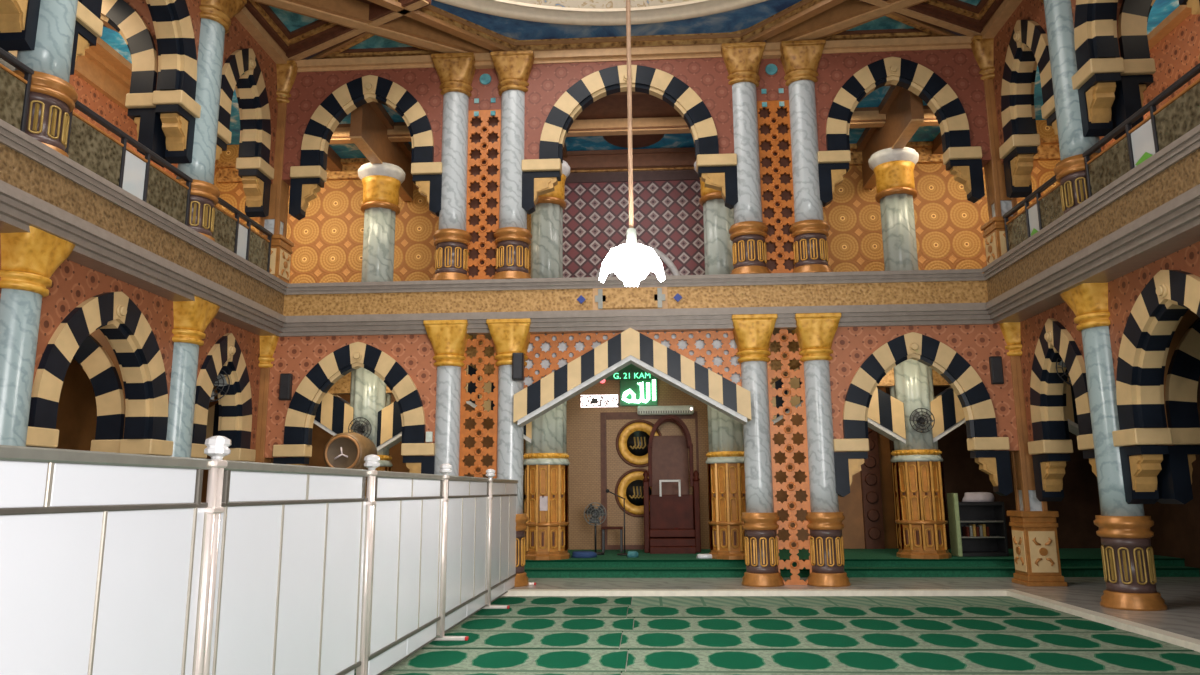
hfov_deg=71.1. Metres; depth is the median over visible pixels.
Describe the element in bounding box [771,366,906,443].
gable
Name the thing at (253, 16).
trim
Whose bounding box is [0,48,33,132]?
railing
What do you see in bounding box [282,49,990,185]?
wall
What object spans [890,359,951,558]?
column
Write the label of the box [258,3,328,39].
trim
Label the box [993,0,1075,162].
wall
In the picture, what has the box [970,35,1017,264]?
pier
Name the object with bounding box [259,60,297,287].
pier
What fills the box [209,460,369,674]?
partition panel
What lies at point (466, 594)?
partition panel
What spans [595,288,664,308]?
trim
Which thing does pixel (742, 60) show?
column
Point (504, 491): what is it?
partition panel
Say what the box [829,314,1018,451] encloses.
wall
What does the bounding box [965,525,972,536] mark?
book
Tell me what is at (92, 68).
trim
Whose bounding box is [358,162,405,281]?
column
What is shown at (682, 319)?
trim
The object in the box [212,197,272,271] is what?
railing
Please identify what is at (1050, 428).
arch
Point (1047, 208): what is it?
railing
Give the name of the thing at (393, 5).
trim
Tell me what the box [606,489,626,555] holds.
microphone stand
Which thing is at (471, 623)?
carpet
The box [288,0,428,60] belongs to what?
trim
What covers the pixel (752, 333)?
column
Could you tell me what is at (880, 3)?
trim
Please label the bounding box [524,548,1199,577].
step
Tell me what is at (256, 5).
trim
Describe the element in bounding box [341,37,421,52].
trim
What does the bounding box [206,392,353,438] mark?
gable
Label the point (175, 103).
arch
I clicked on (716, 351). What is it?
wall
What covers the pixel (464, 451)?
lattice screen
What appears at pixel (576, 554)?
folded cloth
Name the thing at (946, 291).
trim
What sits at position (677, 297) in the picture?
trim
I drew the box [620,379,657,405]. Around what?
sign
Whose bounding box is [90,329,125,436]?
wall
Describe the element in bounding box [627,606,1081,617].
carpet
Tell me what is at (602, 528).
wooden stool
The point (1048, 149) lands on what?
trim
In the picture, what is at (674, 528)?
pulpit
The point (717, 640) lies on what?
carpet
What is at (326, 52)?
trim
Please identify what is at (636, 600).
carpet
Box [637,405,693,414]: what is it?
air conditioner
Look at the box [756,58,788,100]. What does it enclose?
wall
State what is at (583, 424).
wall
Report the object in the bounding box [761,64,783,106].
trim
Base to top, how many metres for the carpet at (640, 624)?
0.010 m
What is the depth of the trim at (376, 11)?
13.31 m
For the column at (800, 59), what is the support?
on the floor at (489, 337)
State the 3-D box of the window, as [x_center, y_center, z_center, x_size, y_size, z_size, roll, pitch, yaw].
[0.760,-1.282,16.946,1.940,1.253,0.140,-1,-10,3]
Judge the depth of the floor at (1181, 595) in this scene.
12.11 m
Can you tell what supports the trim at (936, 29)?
attached to the wall at (707, 77)
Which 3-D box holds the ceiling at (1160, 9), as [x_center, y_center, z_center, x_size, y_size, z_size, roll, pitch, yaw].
[0.099,-6.077,8.073,18.400,0.150,19.700,-1,-10,3]
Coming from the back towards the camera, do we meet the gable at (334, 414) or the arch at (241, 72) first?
the gable at (334, 414)
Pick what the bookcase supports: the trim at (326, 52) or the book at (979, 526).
the book at (979, 526)
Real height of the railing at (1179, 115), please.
0.860 m
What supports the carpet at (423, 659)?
on the floor at (632, 596)
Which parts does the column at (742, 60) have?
pedestal moulding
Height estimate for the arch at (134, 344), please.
2.500 m
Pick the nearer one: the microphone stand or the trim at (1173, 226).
the trim at (1173, 226)
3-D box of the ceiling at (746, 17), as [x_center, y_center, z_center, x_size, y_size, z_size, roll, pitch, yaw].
[0.132,-6.074,8.676,12.180,0.120,11.710,-1,-10,3]
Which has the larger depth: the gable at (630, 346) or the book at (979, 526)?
the book at (979, 526)
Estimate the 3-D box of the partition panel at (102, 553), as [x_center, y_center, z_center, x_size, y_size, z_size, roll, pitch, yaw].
[-2.002,1.174,2.932,0.050,1.560,2.194,-1,-10,4]
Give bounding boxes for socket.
[626,228,636,243]
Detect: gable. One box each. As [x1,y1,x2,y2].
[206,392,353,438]
[377,365,531,450]
[513,328,750,426]
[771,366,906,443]
[930,384,1078,442]
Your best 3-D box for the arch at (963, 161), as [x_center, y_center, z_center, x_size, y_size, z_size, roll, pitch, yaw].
[4.746,-3.329,13.495,2.550,2.440,0.335,-1,-10,3]
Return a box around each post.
[195,435,230,674]
[361,454,379,674]
[434,463,468,640]
[483,469,509,608]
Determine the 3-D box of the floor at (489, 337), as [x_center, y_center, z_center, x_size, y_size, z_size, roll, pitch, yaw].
[0.131,-1.675,7.271,18.000,0.600,19.700,-1,-10,3]
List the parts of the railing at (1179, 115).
post, filigree panel, post, glass pane, rail, post, filigree panel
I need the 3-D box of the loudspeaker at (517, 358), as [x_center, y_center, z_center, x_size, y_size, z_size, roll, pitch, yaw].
[-1.253,0.458,12.953,0.170,0.420,0.252,-1,-10,3]
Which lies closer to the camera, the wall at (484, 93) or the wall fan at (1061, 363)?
the wall fan at (1061, 363)
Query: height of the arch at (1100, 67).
2.440 m
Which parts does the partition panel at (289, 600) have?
panel, panel, rail, rail, panel, panel, panel, rail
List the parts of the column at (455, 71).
pedestal moulding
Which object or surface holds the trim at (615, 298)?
attached to the wall at (851, 346)
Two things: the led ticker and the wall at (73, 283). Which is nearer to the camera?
the wall at (73, 283)
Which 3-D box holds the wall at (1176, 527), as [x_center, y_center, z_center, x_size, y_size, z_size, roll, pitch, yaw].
[8.951,-2.008,5.851,0.200,8.820,23.000,-1,-10,3]
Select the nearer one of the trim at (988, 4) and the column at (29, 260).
the column at (29, 260)
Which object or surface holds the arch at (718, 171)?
attached to the wall at (707, 77)
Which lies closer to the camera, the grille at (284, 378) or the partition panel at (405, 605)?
the partition panel at (405, 605)
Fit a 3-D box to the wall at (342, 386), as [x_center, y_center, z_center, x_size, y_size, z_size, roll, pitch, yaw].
[0.831,0.484,14.966,18.000,0.900,0.230,-1,-10,3]
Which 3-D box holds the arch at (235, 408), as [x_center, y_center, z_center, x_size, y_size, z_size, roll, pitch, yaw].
[-5.530,1.168,12.051,0.435,2.500,1.940,-1,-10,3]
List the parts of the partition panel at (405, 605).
panel, kick panel, panel, rail, rail, rail, panel, rail, kick panel, panel, panel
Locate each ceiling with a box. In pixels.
[100,0,1178,144]
[269,6,318,31]
[303,0,963,59]
[329,86,940,158]
[960,0,979,5]
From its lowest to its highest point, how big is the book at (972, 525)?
0.200 m
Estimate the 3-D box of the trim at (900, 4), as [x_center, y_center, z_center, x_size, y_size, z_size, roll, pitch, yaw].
[4.502,-5.015,12.683,4.203,0.030,0.180,-8,-13,37]
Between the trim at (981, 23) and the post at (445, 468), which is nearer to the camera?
the post at (445, 468)
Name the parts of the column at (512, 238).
pedestal moulding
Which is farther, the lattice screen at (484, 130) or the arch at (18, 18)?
the lattice screen at (484, 130)
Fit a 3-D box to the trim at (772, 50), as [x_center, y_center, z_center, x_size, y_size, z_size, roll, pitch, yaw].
[0.128,-5.673,8.481,11.780,0.180,11.450,-1,-10,3]
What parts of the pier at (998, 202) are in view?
ornament panel, ornament panel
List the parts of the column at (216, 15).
pedestal moulding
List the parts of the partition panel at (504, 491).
panel, kick panel, panel, rail, rail, panel, rail, rail, kick panel, panel, panel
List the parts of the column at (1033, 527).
ornament panel, ornament panel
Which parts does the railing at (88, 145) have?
post, filigree panel, post, rail, handrail, glass pane, post, filigree panel, post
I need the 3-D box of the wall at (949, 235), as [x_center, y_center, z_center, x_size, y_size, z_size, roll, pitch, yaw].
[0.880,-2.269,17.261,19.060,4.100,0.200,-1,-10,3]
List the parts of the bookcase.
shelf, shelf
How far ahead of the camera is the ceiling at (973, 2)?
13.01 m
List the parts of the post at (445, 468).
faceted knob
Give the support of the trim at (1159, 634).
on the floor at (632, 596)
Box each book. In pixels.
[962,526,969,536]
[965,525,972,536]
[969,524,975,535]
[976,525,982,535]
[976,527,979,535]
[978,524,985,535]
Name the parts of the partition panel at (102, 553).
panel, panel, rail, rail, panel, panel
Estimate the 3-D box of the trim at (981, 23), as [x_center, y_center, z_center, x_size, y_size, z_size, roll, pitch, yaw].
[5.330,-5.147,12.633,1.608,0.060,1.875,-1,-10,3]
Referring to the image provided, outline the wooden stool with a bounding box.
[601,527,622,551]
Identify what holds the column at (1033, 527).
on the floor at (1181, 595)
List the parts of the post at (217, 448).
faceted knob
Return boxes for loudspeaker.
[279,373,292,400]
[512,353,523,380]
[989,356,1003,383]
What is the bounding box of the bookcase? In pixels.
[947,493,1008,556]
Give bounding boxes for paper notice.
[540,496,547,510]
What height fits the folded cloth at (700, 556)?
0.070 m
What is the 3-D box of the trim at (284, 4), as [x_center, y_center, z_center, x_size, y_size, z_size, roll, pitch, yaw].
[-3.734,-4.873,13.136,4.203,0.030,0.180,6,-12,-31]
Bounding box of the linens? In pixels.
[962,492,994,501]
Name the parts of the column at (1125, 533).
pedestal moulding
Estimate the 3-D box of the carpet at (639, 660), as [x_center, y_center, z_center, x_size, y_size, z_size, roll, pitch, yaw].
[2.748,2.745,7.119,5.030,0.010,0.968,-1,-10,3]
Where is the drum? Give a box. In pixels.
[323,432,376,479]
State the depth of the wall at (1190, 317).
9.86 m
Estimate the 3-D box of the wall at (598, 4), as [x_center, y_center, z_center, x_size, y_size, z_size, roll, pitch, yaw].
[0.071,-6.664,8.842,9.440,1.260,9.440,-1,-10,3]
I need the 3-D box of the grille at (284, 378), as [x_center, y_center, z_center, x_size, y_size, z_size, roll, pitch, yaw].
[-4.952,0.769,13.175,0.140,0.380,0.016,-1,-10,3]
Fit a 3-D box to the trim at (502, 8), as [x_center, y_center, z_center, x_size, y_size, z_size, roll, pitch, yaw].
[0.075,-6.024,8.726,9.960,0.240,9.960,-1,-10,3]
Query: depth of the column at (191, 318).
10.88 m
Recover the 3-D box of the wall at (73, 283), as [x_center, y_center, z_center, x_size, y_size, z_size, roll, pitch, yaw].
[-5.789,0.146,9.248,0.360,2.190,8.160,-1,-10,3]
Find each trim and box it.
[0,119,287,335]
[74,48,130,111]
[89,5,1191,79]
[217,138,1059,183]
[235,0,1021,71]
[245,0,343,52]
[249,0,336,45]
[250,0,489,52]
[253,16,285,54]
[255,0,465,52]
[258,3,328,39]
[279,269,992,336]
[283,281,987,315]
[286,0,430,59]
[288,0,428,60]
[309,33,368,58]
[321,34,437,58]
[327,84,943,198]
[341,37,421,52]
[368,0,845,50]
[435,0,767,25]
[474,74,495,115]
[503,589,1199,651]
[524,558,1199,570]
[563,147,695,170]
[565,170,699,182]
[575,94,680,147]
[577,293,681,303]
[593,287,667,309]
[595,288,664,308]
[600,411,700,549]
[602,287,657,308]
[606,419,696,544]
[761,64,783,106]
[766,0,927,42]
[788,0,923,40]
[817,14,942,40]
[836,16,923,34]
[858,0,982,35]
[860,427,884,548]
[861,0,979,36]
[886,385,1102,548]
[891,13,958,35]
[916,0,1003,27]
[925,0,994,19]
[937,0,987,13]
[982,124,1199,323]
[987,148,1199,300]
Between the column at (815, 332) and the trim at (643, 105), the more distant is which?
the trim at (643, 105)
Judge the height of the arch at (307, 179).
2.440 m
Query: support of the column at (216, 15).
on the floor at (489, 337)
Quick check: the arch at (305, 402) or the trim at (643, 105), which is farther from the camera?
the trim at (643, 105)
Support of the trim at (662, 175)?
attached to the wall at (949, 235)
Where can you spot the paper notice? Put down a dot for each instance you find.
(543, 501)
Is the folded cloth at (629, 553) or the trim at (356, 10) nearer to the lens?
the trim at (356, 10)
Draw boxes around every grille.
[279,374,288,398]
[513,354,521,378]
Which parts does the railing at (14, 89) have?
filigree panel, rail, handrail, post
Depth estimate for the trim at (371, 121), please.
15.44 m
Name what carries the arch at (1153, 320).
attached to the wall at (1123, 292)
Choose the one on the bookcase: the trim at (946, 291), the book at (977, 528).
the book at (977, 528)
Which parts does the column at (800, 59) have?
pedestal moulding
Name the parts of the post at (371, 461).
faceted knob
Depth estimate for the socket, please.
7.75 m
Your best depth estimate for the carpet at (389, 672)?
6.75 m
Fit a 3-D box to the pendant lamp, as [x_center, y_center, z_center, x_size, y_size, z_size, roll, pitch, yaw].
[0.252,-6.409,8.796,0.607,11.980,0.584,-1,-10,3]
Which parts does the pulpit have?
post, canopy post, book rest frame, panel, panel, canopy post, panel, post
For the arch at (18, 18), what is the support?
attached to the wall
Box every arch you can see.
[0,0,40,50]
[0,0,166,167]
[26,292,172,455]
[70,0,200,163]
[73,335,124,452]
[191,333,255,461]
[215,48,273,216]
[272,342,434,473]
[289,75,441,219]
[522,65,737,214]
[817,57,984,206]
[833,332,1012,496]
[999,20,1057,197]
[1028,318,1096,501]
[1071,0,1199,136]
[1111,0,1155,139]
[1112,270,1199,503]
[1157,318,1199,503]
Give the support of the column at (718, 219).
on the floor at (489, 337)
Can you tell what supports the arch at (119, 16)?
attached to the wall at (140, 6)
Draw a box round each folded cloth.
[571,551,596,557]
[627,551,638,556]
[696,554,711,558]
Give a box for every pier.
[255,332,279,462]
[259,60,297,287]
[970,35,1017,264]
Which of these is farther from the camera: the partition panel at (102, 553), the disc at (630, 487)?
the disc at (630, 487)
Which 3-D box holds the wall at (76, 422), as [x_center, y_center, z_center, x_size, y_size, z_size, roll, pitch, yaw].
[-8.999,-1.698,6.838,0.200,8.820,23.000,-1,-10,3]
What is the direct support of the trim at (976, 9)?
attached to the wall at (598, 4)
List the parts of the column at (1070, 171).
pedestal moulding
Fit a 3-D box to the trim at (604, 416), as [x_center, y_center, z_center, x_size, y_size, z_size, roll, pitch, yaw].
[0.990,2.820,16.660,1.950,2.690,0.050,-1,-10,3]
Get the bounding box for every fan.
[210,370,229,401]
[348,417,371,437]
[584,502,605,554]
[909,408,934,432]
[1056,358,1071,384]
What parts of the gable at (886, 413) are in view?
soffit moulding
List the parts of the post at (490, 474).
faceted knob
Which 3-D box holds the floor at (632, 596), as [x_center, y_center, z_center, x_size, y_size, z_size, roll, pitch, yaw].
[0.468,2.914,7.588,24.000,0.120,22.000,-1,-10,3]
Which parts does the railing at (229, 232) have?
filigree panel, post, rail, glass pane, handrail, post, filigree panel, post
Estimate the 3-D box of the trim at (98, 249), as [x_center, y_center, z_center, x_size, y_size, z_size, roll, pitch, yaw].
[-5.706,-1.833,5.669,0.620,0.820,15.830,-1,-10,3]
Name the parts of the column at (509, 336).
pedestal moulding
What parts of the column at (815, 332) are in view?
pedestal moulding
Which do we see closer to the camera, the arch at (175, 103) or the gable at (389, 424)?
the arch at (175, 103)
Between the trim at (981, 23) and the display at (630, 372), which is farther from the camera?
the display at (630, 372)
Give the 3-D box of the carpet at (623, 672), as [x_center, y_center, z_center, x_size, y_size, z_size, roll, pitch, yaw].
[2.677,2.569,6.158,5.060,0.013,0.968,-1,-10,3]
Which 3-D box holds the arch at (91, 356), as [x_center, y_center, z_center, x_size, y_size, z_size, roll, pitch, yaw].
[-7.220,0.938,10.666,2.780,2.480,0.575,-1,-10,3]
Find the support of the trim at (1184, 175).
attached to the wall at (1123, 292)
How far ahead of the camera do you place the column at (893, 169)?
14.99 m
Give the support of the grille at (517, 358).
attached to the loudspeaker at (517, 358)
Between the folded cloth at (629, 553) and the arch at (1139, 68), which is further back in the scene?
the folded cloth at (629, 553)
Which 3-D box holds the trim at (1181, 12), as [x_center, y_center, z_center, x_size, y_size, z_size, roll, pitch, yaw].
[0.080,-5.899,7.685,18.000,0.360,19.000,-1,-10,3]
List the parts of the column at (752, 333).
pedestal moulding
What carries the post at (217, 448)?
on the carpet
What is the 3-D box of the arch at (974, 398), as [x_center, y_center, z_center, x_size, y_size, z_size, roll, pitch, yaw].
[4.779,1.147,12.680,2.550,2.460,0.335,-1,-10,3]
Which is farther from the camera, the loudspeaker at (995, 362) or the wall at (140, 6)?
the loudspeaker at (995, 362)
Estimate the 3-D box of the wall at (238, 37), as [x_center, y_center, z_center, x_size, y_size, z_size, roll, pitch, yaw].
[-5.737,-4.057,11.511,0.360,2.150,5.210,-1,-10,3]
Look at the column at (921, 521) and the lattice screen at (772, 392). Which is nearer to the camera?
the lattice screen at (772, 392)
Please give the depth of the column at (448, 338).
13.06 m
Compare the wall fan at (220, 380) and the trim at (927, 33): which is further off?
the trim at (927, 33)
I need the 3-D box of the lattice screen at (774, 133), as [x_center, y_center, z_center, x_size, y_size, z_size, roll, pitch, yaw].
[2.848,-2.408,13.563,0.640,3.020,0.170,-1,-10,3]
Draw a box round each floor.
[471,276,986,341]
[513,577,1199,639]
[619,596,633,674]
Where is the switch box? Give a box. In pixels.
[426,432,432,441]
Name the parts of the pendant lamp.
light blade, light blade, cord, light blade, bulb, light blade, light blade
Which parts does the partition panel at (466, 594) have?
panel, kick panel, panel, rail, rail, panel, rail, rail, kick panel, panel, panel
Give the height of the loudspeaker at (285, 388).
0.420 m
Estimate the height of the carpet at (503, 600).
0.010 m
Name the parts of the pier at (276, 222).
ornament panel, ornament panel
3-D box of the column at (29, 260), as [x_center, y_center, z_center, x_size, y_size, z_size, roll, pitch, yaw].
[-5.688,0.862,7.962,0.690,4.020,0.690,-1,-10,3]
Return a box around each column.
[0,226,74,445]
[13,0,77,157]
[166,296,219,457]
[176,0,246,240]
[350,367,392,497]
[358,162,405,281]
[423,320,472,485]
[431,52,475,280]
[486,318,530,586]
[490,50,533,278]
[523,401,569,559]
[531,160,569,277]
[694,162,733,274]
[705,405,745,559]
[721,42,770,273]
[731,314,783,586]
[780,39,832,272]
[791,313,850,586]
[868,147,918,270]
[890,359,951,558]
[999,322,1067,585]
[1040,0,1100,213]
[1060,283,1166,610]
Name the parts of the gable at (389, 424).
soffit moulding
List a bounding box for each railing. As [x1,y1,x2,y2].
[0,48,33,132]
[65,100,192,225]
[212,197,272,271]
[1003,175,1063,251]
[1082,63,1199,196]
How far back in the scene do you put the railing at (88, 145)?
9.79 m
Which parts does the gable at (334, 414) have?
soffit moulding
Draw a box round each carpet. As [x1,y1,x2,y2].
[354,649,627,672]
[354,670,620,674]
[421,631,621,648]
[436,617,633,631]
[470,606,627,617]
[491,596,631,606]
[620,631,1193,650]
[622,671,1199,674]
[626,649,1199,673]
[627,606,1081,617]
[631,596,1040,605]
[633,618,1128,631]
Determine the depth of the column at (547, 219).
15.29 m
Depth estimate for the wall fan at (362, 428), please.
14.51 m
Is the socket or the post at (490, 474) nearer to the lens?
the socket
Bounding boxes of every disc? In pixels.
[615,468,650,516]
[616,419,661,467]
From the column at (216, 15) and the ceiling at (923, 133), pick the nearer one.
the column at (216, 15)
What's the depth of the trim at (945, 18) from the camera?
13.12 m
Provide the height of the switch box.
0.160 m
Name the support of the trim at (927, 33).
attached to the wall at (707, 77)
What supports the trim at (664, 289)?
attached to the wall at (851, 346)
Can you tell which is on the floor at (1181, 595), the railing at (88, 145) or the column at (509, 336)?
the column at (509, 336)
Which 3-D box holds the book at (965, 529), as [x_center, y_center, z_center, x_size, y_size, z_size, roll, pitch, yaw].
[6.256,3.314,14.355,0.044,0.160,0.200,-1,-10,3]
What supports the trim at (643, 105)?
attached to the ceiling at (923, 133)
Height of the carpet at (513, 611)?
0.013 m
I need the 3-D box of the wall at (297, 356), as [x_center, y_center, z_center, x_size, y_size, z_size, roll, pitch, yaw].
[-3.803,0.843,13.374,2.850,2.110,0.360,-1,-10,3]
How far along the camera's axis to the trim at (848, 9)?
13.19 m
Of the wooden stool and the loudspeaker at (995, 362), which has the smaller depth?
the loudspeaker at (995, 362)
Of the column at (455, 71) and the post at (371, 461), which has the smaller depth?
the post at (371, 461)
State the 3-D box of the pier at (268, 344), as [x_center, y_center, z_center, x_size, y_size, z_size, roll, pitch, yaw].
[-5.381,1.820,13.237,0.600,4.020,0.600,-1,-10,3]
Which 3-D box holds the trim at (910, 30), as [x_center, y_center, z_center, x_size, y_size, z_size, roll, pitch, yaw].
[4.529,-5.048,13.424,1.705,0.060,0.620,-1,-10,3]
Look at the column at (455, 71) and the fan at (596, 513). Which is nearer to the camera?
the column at (455, 71)
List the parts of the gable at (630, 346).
soffit moulding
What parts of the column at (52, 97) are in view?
pedestal moulding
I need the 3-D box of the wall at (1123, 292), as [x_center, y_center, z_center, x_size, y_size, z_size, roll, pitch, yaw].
[6.375,0.201,10.033,0.360,2.190,5.210,-1,-10,3]
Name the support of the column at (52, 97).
on the floor at (489, 337)
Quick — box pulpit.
[643,415,700,553]
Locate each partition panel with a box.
[0,445,211,674]
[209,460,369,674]
[368,471,444,674]
[445,475,489,632]
[491,478,517,602]
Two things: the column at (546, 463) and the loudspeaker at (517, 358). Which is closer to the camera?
the loudspeaker at (517, 358)
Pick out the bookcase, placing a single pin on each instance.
(991, 514)
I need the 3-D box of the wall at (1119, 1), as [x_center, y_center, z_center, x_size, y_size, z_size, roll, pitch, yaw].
[7.859,-4.415,10.781,2.960,2.400,0.360,-1,-10,3]
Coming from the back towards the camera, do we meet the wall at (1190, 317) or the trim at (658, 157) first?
the trim at (658, 157)
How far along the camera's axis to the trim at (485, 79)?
14.09 m
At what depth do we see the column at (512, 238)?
13.63 m
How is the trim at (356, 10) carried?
attached to the wall at (598, 4)
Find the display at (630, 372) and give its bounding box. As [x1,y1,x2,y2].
[600,364,658,382]
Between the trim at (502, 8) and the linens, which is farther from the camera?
the linens
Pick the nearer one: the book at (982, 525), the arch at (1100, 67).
the arch at (1100, 67)
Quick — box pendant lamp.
[599,0,664,286]
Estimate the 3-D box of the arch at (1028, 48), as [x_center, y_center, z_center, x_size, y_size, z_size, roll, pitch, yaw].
[6.343,-3.494,12.208,0.435,2.440,1.940,-1,-10,3]
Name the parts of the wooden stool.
leg, seat, leg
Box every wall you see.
[0,233,260,455]
[55,73,177,450]
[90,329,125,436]
[124,0,157,85]
[186,0,277,183]
[201,379,896,549]
[213,336,1071,396]
[214,120,1060,283]
[264,332,436,457]
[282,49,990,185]
[468,68,500,109]
[510,0,692,8]
[524,331,741,388]
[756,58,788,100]
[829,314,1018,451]
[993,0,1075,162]
[1020,241,1199,455]
[1095,13,1199,571]
[1117,0,1122,57]
[1164,309,1198,445]
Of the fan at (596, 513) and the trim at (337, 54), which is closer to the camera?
the trim at (337, 54)
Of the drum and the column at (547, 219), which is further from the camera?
the column at (547, 219)
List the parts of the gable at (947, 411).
soffit moulding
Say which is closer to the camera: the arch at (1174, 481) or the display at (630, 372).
the arch at (1174, 481)
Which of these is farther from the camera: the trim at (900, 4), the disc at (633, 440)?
the disc at (633, 440)
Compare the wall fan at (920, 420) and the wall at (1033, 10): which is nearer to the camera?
the wall at (1033, 10)
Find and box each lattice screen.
[459,335,497,478]
[466,109,500,279]
[757,100,795,272]
[767,329,812,584]
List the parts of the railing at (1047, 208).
post, filigree panel, post, handrail, rail, glass pane, post, filigree panel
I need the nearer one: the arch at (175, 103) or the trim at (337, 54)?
the arch at (175, 103)
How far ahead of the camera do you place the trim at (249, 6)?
13.52 m
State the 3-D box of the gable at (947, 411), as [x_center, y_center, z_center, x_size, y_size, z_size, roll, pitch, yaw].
[7.025,1.086,14.472,3.200,1.650,0.420,-1,-10,3]
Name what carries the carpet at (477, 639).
on the floor at (632, 596)
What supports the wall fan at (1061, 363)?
attached to the arch at (1050, 428)
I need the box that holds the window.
[595,244,679,276]
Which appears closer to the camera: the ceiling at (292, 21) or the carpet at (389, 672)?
the carpet at (389, 672)
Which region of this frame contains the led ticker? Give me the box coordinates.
[580,394,618,407]

